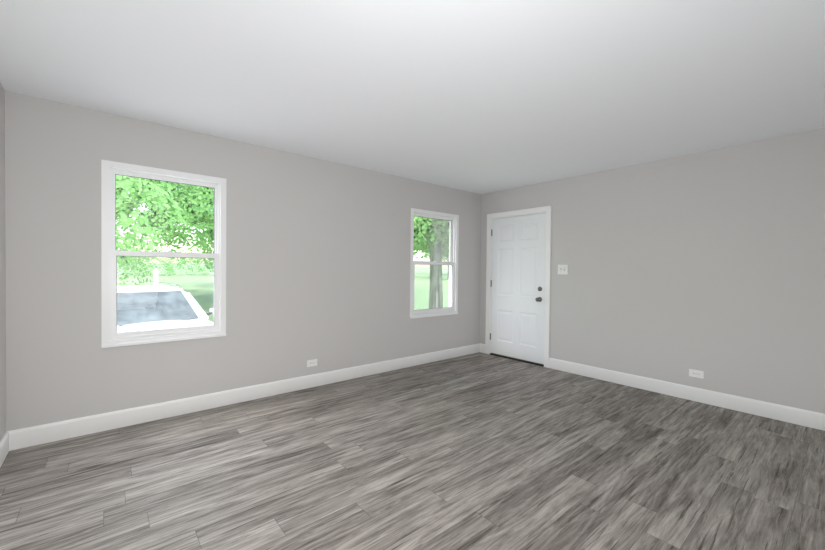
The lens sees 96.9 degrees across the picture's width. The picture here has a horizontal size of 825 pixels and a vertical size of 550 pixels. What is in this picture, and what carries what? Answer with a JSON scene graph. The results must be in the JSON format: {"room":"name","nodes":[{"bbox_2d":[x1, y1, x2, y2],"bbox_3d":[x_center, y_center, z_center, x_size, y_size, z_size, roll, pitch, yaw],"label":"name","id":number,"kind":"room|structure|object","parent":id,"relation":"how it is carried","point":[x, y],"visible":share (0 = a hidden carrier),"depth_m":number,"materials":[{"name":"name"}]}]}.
{"room":"empty living room","nodes":[
{"label":"empty living room","id":0,"kind":"room"},
{"bbox_2d":[0,83,5,440],"bbox_3d":[-1.320,0.077,0.648,0.150,2.560,4.650,0,1,-40],"label":"wall","id":1,"kind":"structure","parent":0,"point":[2,289],"depth_m":2.40,"materials":[{"name":"paint"}]},
{"bbox_2d":[0,431,11,466],"bbox_3d":[-1.317,1.168,0.772,0.014,0.134,4.440,0,1,-40],"label":"baseboard","id":2,"kind":"structure","parent":1,"relation":"attached to","point":[6,442],"depth_m":2.40,"materials":[{"name":"white wood"}]},
{"bbox_2d":[5,91,480,430],"bbox_3d":[-0.900,0.035,4.130,5.266,2.560,0.150,0,1,-40],"label":"wall","id":3,"kind":"structure","parent":0,"point":[318,259],"depth_m":3.38,"materials":[{"name":"paint"}]},
{"bbox_2d":[101,159,225,347],"bbox_3d":[-2.093,-0.162,3.134,0.950,1.516,0.198,0,1,-40],"label":"window","id":4,"kind":"structure","parent":3,"relation":"in","point":[110,254],"depth_m":3.02,"materials":[{"name":"white plastic"}]},
{"bbox_2d":[11,343,483,449],"bbox_3d":[-0.858,1.130,4.081,4.966,0.134,0.014,0,1,-40],"label":"baseboard","id":5,"kind":"structure","parent":3,"relation":"attached to","point":[39,434],"depth_m":3.24,"materials":[{"name":"white wood"}]},
{"bbox_2d":[307,359,316,366],"bbox_3d":[-1.070,0.939,3.903,0.116,0.072,0.009,0,1,-40],"label":"electrical outlet","id":6,"kind":"object","parent":3,"relation":"attached to","point":[312,362],"visible":1,"depth_m":3.90,"materials":[{"name":"white plastic"}]},
{"bbox_2d":[410,208,458,318],"bbox_3d":[0.266,-0.152,5.110,0.984,1.519,0.198,0,1,-40],"label":"window","id":7,"kind":"structure","parent":3,"relation":"in","point":[446,234],"depth_m":5.18,"materials":[{"name":"white plastic"}]},
{"bbox_2d":[0,352,824,549],"bbox_3d":[0.580,1.293,2.364,5.566,0.120,5.100,0,1,-40],"label":"floor","id":8,"kind":"structure","parent":0,"point":[479,451],"depth_m":2.26,"materials":[{"name":"grey wood"}]},
{"bbox_2d":[0,0,824,193],"bbox_3d":[0.606,-1.266,2.330,5.566,0.120,5.100,0,1,-40],"label":"ceiling","id":9,"kind":"structure","parent":0,"point":[481,96],"depth_m":2.21,"materials":[{"name":"paint"}]},
{"bbox_2d":[480,128,824,413],"bbox_3d":[2.602,0.073,3.933,0.150,2.560,4.650,0,1,-40],"label":"wall","id":10,"kind":"structure","parent":0,"point":[710,264],"depth_m":3.58,"materials":[{"name":"paint"}]},
{"bbox_2d":[490,353,543,365],"bbox_3d":[1.490,1.194,5.213,0.112,0.022,0.880,0,1,-40],"label":"door sill","id":11,"kind":"structure","parent":10,"relation":"attached to","point":[521,360],"depth_m":5.15,"materials":[{"name":"brown metal"}]},
{"bbox_2d":[490,213,545,363],"bbox_3d":[1.454,0.176,5.173,0.118,2.007,0.890,0,1,-40],"label":"door","id":12,"kind":"structure","parent":10,"relation":"in","point":[518,288],"depth_m":5.14,"materials":[{"name":"white paint"}]},
{"bbox_2d":[485,205,551,367],"bbox_3d":[1.516,0.147,5.213,0.171,2.117,1.040,0,1,-40],"label":"door frame","id":13,"kind":"structure","parent":10,"relation":"attached to","point":[547,210],"depth_m":4.97,"materials":[{"name":"white wood"}]},
{"bbox_2d":[558,265,567,273],"bbox_3d":[1.900,-0.069,4.636,0.022,0.124,0.130,0,1,-40],"label":"light switch","id":14,"kind":"object","parent":10,"relation":"attached to","point":[562,269],"visible":1,"depth_m":4.63,"materials":[{"name":"white plastic"}]},
{"bbox_2d":[549,358,824,430],"bbox_3d":[2.845,1.174,3.515,0.014,0.134,3.302,0,1,-40],"label":"baseboard","id":15,"kind":"structure","parent":10,"relation":"attached to","point":[802,417],"depth_m":3.54,"materials":[{"name":"white wood"}]},
{"bbox_2d":[689,369,703,378],"bbox_3d":[2.785,0.969,3.591,0.009,0.072,0.116,0,1,-40],"label":"electrical outlet","id":16,"kind":"object","parent":10,"relation":"attached to","point":[696,373],"visible":1,"depth_m":3.59,"materials":[{"name":"white plastic"}]},
{"label":"outside","id":17,"kind":"structure","parent":0,"visible":0},
{"bbox_2d":[117,263,448,322],"bbox_3d":[-6.355,0.303,22.299,130.000,3.000,115.000,0,1,-40],"label":"lawn","id":18,"kind":"structure","parent":17,"point":[197,281],"depth_m":30.63,"materials":[{"name":"green plant"}]},
{"bbox_2d":[153,268,158,284],"bbox_3d":[-8.465,0.756,12.062,0.160,1.960,0.160,0,1,-40],"label":"post","id":19,"kind":"object","parent":18,"relation":"on","point":[154,274],"depth_m":12.02,"materials":[{"name":"white"}]},
{"bbox_2d":[116,175,448,308],"bbox_3d":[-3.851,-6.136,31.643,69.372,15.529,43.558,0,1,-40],"label":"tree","id":20,"kind":"object","parent":18,"relation":"on","point":[176,212],"depth_m":11.44,"materials":[{"name":"green plant"}]},
{"bbox_3d":[-11.702,1.841,-1.063,31.800,0.030,12.000,0,1,-40],"label":"driveway","id":21,"kind":"object","parent":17,"visible":0},
{"bbox_2d":[117,281,213,332],"bbox_3d":[-5.494,0.973,7.329,4.622,1.609,2.354,1,1,40],"label":"car","id":22,"kind":"object","parent":21,"relation":"on","point":[144,288],"depth_m":6.77,"materials":[{"name":"white paint"}]}
]}

